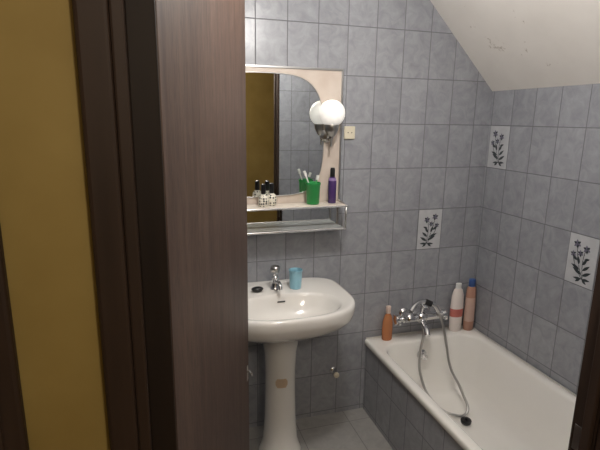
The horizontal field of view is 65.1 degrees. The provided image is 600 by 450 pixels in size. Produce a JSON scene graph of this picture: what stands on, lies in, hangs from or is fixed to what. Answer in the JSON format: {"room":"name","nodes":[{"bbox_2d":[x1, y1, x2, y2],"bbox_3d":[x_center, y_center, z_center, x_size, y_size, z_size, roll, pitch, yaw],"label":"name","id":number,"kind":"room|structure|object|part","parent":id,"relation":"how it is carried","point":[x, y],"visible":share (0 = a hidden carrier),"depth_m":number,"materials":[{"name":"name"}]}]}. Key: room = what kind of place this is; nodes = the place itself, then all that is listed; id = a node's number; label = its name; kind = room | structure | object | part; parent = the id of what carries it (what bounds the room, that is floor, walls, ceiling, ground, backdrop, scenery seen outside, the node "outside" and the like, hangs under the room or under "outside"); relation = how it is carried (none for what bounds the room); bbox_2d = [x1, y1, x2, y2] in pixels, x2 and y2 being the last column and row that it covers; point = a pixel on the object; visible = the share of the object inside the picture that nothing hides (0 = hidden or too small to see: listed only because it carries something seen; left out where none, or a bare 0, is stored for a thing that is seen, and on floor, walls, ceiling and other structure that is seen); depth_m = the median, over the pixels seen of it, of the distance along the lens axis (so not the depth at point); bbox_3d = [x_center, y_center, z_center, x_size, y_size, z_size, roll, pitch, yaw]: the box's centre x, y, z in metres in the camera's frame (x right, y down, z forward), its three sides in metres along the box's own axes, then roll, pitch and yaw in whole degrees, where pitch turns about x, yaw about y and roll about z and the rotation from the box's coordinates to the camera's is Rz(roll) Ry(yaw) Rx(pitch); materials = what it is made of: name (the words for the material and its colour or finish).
{"room":"bathroom","nodes":[
{"label":"bathroom","id":0,"kind":"room"},
{"bbox_2d":[0,0,109,449],"bbox_3d":[-1.017,0.269,0.554,1.550,2.600,0.035,-3,13,-17],"label":"wall","id":1,"kind":"structure","parent":0,"point":[45,221],"depth_m":0.68,"materials":[{"name":"yellow paint"}]},
{"bbox_2d":[0,417,4,449],"bbox_3d":[-0.498,0.447,0.710,0.115,2.199,0.012,-3,13,-17],"label":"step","id":2,"kind":"structure","parent":1,"relation":"attached to","point":[2,446],"depth_m":0.69,"materials":[{"name":"brown wood"}]},
{"bbox_2d":[0,225,28,449],"bbox_3d":[-0.490,0.442,0.730,0.141,2.199,0.021,-3,13,-17],"label":"door frame","id":3,"kind":"structure","parent":1,"relation":"attached to","point":[12,413],"depth_m":0.69,"materials":[{"name":"brown wood"}]},
{"bbox_2d":[72,0,138,449],"bbox_3d":[-0.290,0.436,0.791,0.044,2.189,0.021,-3,13,-17],"label":"door frame","id":4,"kind":"structure","parent":1,"relation":"attached to","point":[90,17],"depth_m":0.68,"materials":[{"name":"brown wood"}]},
{"bbox_2d":[108,0,151,449],"bbox_3d":[-0.261,0.462,0.810,0.020,2.131,0.015,-3,13,-17],"label":"door frame","id":5,"kind":"structure","parent":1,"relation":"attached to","point":[116,7],"depth_m":0.69,"materials":[{"name":"brown wood"}]},
{"bbox_2d":[249,408,392,449],"bbox_3d":[0.026,1.337,2.022,2.785,0.100,1.625,-3,13,-17],"label":"floor","id":6,"kind":"structure","parent":0,"point":[353,429],"depth_m":2.61,"materials":[{"name":"tile"}]},
{"bbox_2d":[248,277,354,449],"bbox_3d":[-0.084,0.770,2.335,0.670,0.863,0.527,-3,13,-17],"label":"pedestal sink","id":7,"kind":"object","parent":6,"relation":"on","point":[277,319],"visible":0.86,"depth_m":2.30,"materials":[{"name":"white ceramic"}]},
{"bbox_2d":[251,286,262,291],"bbox_3d":[-0.210,0.316,2.316,0.060,0.026,0.039,-3,13,-17],"label":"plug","id":8,"kind":"object","parent":7,"relation":"on","point":[257,288],"visible":1,"depth_m":2.30,"materials":[{"name":"black plastic"}]},
{"bbox_2d":[270,265,281,290],"bbox_3d":[-0.111,0.270,2.311,0.052,0.121,0.139,-3,13,-17],"label":"sink faucet","id":9,"kind":"object","parent":7,"relation":"on","point":[276,284],"visible":1,"depth_m":2.33,"materials":[{"name":"silver metal"}]},
{"bbox_3d":[-0.123,0.221,2.342,0.046,0.040,0.046,-10,16,-39],"label":"knob","id":10,"kind":"part","parent":9,"relation":"part of","materials":[{"name":"silver metal"}]},
{"bbox_3d":[-0.107,0.290,2.299,0.020,0.040,0.106,-3,13,-17],"label":"spout","id":11,"kind":"part","parent":9,"relation":"part of","materials":[{"name":"silver metal"}]},
{"bbox_2d":[289,267,302,289],"bbox_3d":[-0.022,0.270,2.370,0.070,0.096,0.070,-3,13,-17],"label":"cup","id":12,"kind":"object","parent":7,"relation":"on","point":[295,273],"visible":1,"depth_m":2.35,"materials":[{"name":"blue plastic"}]},
{"bbox_2d":[248,277,354,342],"bbox_3d":[-0.079,0.434,2.259,0.670,0.174,0.527,-3,13,-17],"label":"basin","id":13,"kind":"object","parent":7,"relation":"in","point":[321,306],"depth_m":2.26,"materials":[{"name":"white ceramic"}]},
{"bbox_2d":[363,325,576,449],"bbox_3d":[0.930,1.021,2.202,0.715,0.462,1.481,-3,13,-17],"label":"bathtub","id":14,"kind":"object","parent":6,"relation":"on","point":[514,405],"visible":0.87,"depth_m":2.51,"materials":[{"name":"white ceramic"}]},
{"bbox_2d":[382,305,392,340],"bbox_3d":[0.505,0.563,2.710,0.064,0.207,0.048,-3,13,-17],"label":"soap bottle","id":15,"kind":"object","parent":14,"relation":"on","point":[387,325],"visible":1,"depth_m":2.69,"materials":[{"name":"orange plastic"}]},
{"bbox_3d":[0.613,1.058,2.111,0.028,0.421,1.481,-3,13,-17],"label":"tiled panel","id":16,"kind":"part","parent":14,"relation":"part of","materials":[{"name":"tile"}]},
{"bbox_2d":[393,299,468,416],"bbox_3d":[0.735,0.739,2.666,0.349,0.592,0.380,-3,13,-17],"label":"mixer tap","id":17,"kind":"object","parent":14,"relation":"on","point":[424,314],"visible":0.98,"depth_m":2.68,"materials":[{"name":"silver metal"}]},
{"bbox_3d":[0.713,0.472,2.697,0.207,0.086,0.060,-3,13,-17],"label":"handset handle","id":18,"kind":"part","parent":17,"relation":"part of","materials":[{"name":"silver metal"}]},
{"bbox_3d":[0.707,0.578,2.662,0.035,0.073,0.148,0,13,-2],"label":"spout","id":19,"kind":"part","parent":17,"relation":"part of","materials":[{"name":"silver metal"}]},
{"bbox_2d":[448,283,463,331],"bbox_3d":[0.945,0.493,2.834,0.084,0.303,0.055,-3,13,-17],"label":"shampoo bottle","id":20,"kind":"object","parent":14,"relation":"on","point":[456,307],"visible":1,"depth_m":2.81,"materials":[{"name":"beige plastic"}]},
{"bbox_2d":[460,416,471,425],"bbox_3d":[0.900,1.060,2.548,0.058,0.036,0.058,-3,13,-17],"label":"plug","id":21,"kind":"object","parent":14,"relation":"in","point":[466,421],"visible":1,"depth_m":2.54,"materials":[{"name":"black plastic"}]},
{"bbox_2d":[463,278,475,330],"bbox_3d":[1.030,0.479,2.847,0.066,0.326,0.053,-3,13,-17],"label":"shampoo bottle","id":22,"kind":"object","parent":14,"relation":"on","point":[470,300],"visible":1,"depth_m":2.83,"materials":[{"name":"beige"}]},
{"bbox_2d":[245,0,491,427],"bbox_3d":[-0.179,-0.143,2.434,2.785,2.600,0.100,-3,13,-17],"label":"wall","id":23,"kind":"structure","parent":0,"point":[418,106],"depth_m":2.56,"materials":[{"name":"tile"}]},
{"bbox_2d":[245,64,347,234],"bbox_3d":[-0.058,-0.356,2.292,0.596,0.806,0.140,-3,13,-17],"label":"shelf","id":24,"kind":"object","parent":23,"relation":"attached to","point":[284,127],"visible":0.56,"depth_m":2.33,"materials":[{"name":"beige mirror"}]},
{"bbox_2d":[258,184,268,206],"bbox_3d":[-0.177,-0.145,2.279,0.051,0.110,0.051,-3,13,-17],"label":"bottle","id":25,"kind":"object","parent":24,"relation":"on","point":[263,201],"visible":1,"depth_m":2.27,"materials":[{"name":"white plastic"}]},
{"bbox_2d":[267,183,276,205],"bbox_3d":[-0.140,-0.152,2.313,0.051,0.110,0.051,-3,13,-17],"label":"bottle","id":26,"kind":"object","parent":24,"relation":"on","point":[272,198],"visible":0.88,"depth_m":2.30,"materials":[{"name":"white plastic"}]},
{"bbox_2d":[245,71,323,197],"bbox_3d":[-0.106,-0.435,2.311,0.480,0.600,0.006,-3,13,-17],"label":"mirror","id":27,"kind":"object","parent":24,"relation":"attached to","point":[284,127],"depth_m":2.31,"materials":[{"name":"clear glass"}]},
{"bbox_3d":[-0.069,-0.757,2.259,0.587,0.010,0.022,-3,13,-17],"label":"frame","id":28,"kind":"part","parent":24,"relation":"part of","materials":[{"name":"silver metal"}]},
{"bbox_3d":[-0.046,0.032,2.323,0.587,0.012,0.012,-3,13,-17],"label":"rail","id":29,"kind":"part","parent":24,"relation":"part of","materials":[{"name":"silver metal"}]},
{"bbox_3d":[-0.042,-0.080,2.291,0.587,0.010,0.010,-3,13,-17],"label":"shelf rail","id":30,"kind":"part","parent":24,"relation":"part of","materials":[{"name":"silver metal"}]},
{"bbox_2d":[303,171,320,204],"bbox_3d":[0.066,-0.188,2.359,0.078,0.166,0.079,12,17,40],"label":"toothbrush cup","id":31,"kind":"object","parent":24,"relation":"on","point":[312,187],"visible":1,"depth_m":2.34,"materials":[{"name":"green plastic"}]},
{"bbox_2d":[319,99,344,145],"bbox_3d":[0.154,-0.500,2.307,0.130,0.225,0.136,-3,13,-17],"label":"wall lamp","id":32,"kind":"object","parent":24,"relation":"attached to","point":[331,112],"visible":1,"depth_m":2.26,"materials":[{"name":"white glass"}]},
{"bbox_3d":[0.155,-0.546,2.294,0.130,0.130,0.130,-3,13,-17],"label":"globe","id":33,"kind":"part","parent":32,"relation":"part of","materials":[{"name":"white glass"}]},
{"bbox_2d":[328,167,336,202],"bbox_3d":[0.164,-0.202,2.395,0.042,0.180,0.042,-3,13,-17],"label":"spray bottle","id":34,"kind":"object","parent":24,"relation":"on","point":[332,181],"visible":1,"depth_m":2.38,"materials":[{"name":"purple plastic"}]},
{"bbox_3d":[0.205,-0.384,2.432,0.010,0.798,0.022,-3,13,-17],"label":"frame","id":35,"kind":"part","parent":24,"relation":"part of","materials":[{"name":"silver metal"}]},
{"bbox_2d":[330,367,338,377],"bbox_3d":[0.201,0.849,2.695,0.044,0.044,0.061,-3,13,-17],"label":"valve","id":36,"kind":"object","parent":23,"relation":"attached to","point":[333,370],"visible":1,"depth_m":2.71,"materials":[{"name":"silver metal"}]},
{"bbox_2d":[344,126,354,138],"bbox_3d":[0.256,-0.477,2.433,0.060,0.065,0.012,-3,13,-17],"label":"power socket","id":37,"kind":"object","parent":23,"relation":"attached to","point":[349,131],"visible":1,"depth_m":2.43,"materials":[{"name":"beige plastic"}]},
{"bbox_2d":[417,209,441,248],"bbox_3d":[0.747,0.025,2.709,0.150,0.230,0.005,-3,13,-17],"label":"tile","id":38,"kind":"structure","parent":23,"relation":"attached to","point":[429,223],"depth_m":2.71,"materials":[{"name":"grey tile"}]},
{"bbox_2d":[420,214,438,246],"bbox_3d":[0.747,0.029,2.708,0.120,0.196,0.002,-3,13,-17],"label":"print","id":39,"kind":"object","parent":38,"relation":"attached to","point":[429,223],"depth_m":2.71,"materials":[{"name":"grey paint"}]},
{"bbox_2d":[430,0,599,90],"bbox_3d":[1.048,-0.910,1.791,0.735,0.885,1.490,-3,13,-17],"label":"ceiling","id":40,"kind":"structure","parent":0,"point":[512,44],"depth_m":2.13,"materials":[{"name":"white paint"}]},
{"bbox_2d":[473,84,599,394],"bbox_3d":[1.333,0.269,2.153,0.100,1.965,1.490,-3,13,-17],"label":"wall","id":41,"kind":"structure","parent":0,"point":[548,189],"depth_m":2.35,"materials":[{"name":"tile"}]},
{"bbox_2d":[487,126,509,168],"bbox_3d":[1.101,-0.432,2.613,0.005,0.230,0.150,-3,13,-17],"label":"tile","id":42,"kind":"structure","parent":41,"relation":"attached to","point":[499,135],"depth_m":2.61,"materials":[{"name":"grey tile"}]},
{"bbox_2d":[491,130,503,165],"bbox_3d":[1.100,-0.428,2.613,0.002,0.196,0.120,-3,13,-17],"label":"print","id":43,"kind":"object","parent":42,"relation":"attached to","point":[497,136],"depth_m":2.62,"materials":[{"name":"grey tile"}]},
{"bbox_2d":[564,232,599,289],"bbox_3d":[1.278,0.162,2.136,0.005,0.230,0.150,-3,13,-17],"label":"tile","id":44,"kind":"structure","parent":41,"relation":"attached to","point":[583,250],"depth_m":2.13,"materials":[{"name":"grey tile"}]},
{"bbox_2d":[571,239,589,284],"bbox_3d":[1.277,0.167,2.136,0.002,0.196,0.120,-3,13,-17],"label":"print","id":45,"kind":"object","parent":44,"relation":"attached to","point":[580,248],"depth_m":2.14,"materials":[{"name":"grey paint"}]},
{"bbox_3d":[1.168,0.144,1.253,0.925,2.600,0.035,-3,13,-17],"label":"wall","id":46,"kind":"structure","parent":0,"visible":0},
{"bbox_2d":[571,423,580,449],"bbox_3d":[0.702,0.541,1.192,0.001,0.070,0.022,-3,13,-17],"label":"strike plate","id":47,"kind":"object","parent":46,"relation":"attached to","point":[577,430],"visible":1,"depth_m":1.19,"materials":[{"name":"silver metal"}]},
{"bbox_2d":[568,254,599,449],"bbox_3d":[0.718,0.406,1.153,0.019,2.119,0.068,-3,13,-17],"label":"door frame","id":48,"kind":"structure","parent":46,"relation":"attached to","point":[594,318],"depth_m":1.15,"materials":[{"name":"brown wood"}]},
{"bbox_3d":[1.401,0.140,1.288,1.390,2.600,0.035,-3,13,-17],"label":"wall","id":49,"kind":"structure","parent":0,"visible":0},
{"bbox_2d":[595,422,599,449],"bbox_3d":[0.727,0.409,1.110,0.012,2.131,0.015,-3,13,-17],"label":"bead","id":50,"kind":"object","parent":49,"relation":"attached to","point":[597,445],"visible":1,"depth_m":1.13,"materials":[{"name":"brown wood"}]},
{"bbox_3d":[0.238,-0.632,0.749,1.050,0.070,0.091,-3,13,-17],"label":"door frame","id":51,"kind":"structure","parent":0,"visible":0},
{"bbox_2d":[155,0,248,449],"bbox_3d":[-0.236,0.350,1.366,0.035,2.092,0.930,1,13,2],"label":"leaf","id":52,"kind":"object","parent":51,"relation":"attached to","point":[201,43],"visible":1,"depth_m":1.11,"materials":[{"name":"brown wood"}]},
{"bbox_3d":[-0.275,0.459,0.851,0.019,2.119,0.068,-3,13,-17],"label":"door frame","id":53,"kind":"structure","parent":0,"visible":0},
{"bbox_2d":[124,0,176,449],"bbox_3d":[-0.240,0.461,0.846,0.042,2.118,0.026,-3,13,-17],"label":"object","id":54,"kind":"object","parent":53,"relation":"attached to","point":[140,15],"visible":1,"depth_m":0.72,"materials":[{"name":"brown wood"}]}
]}

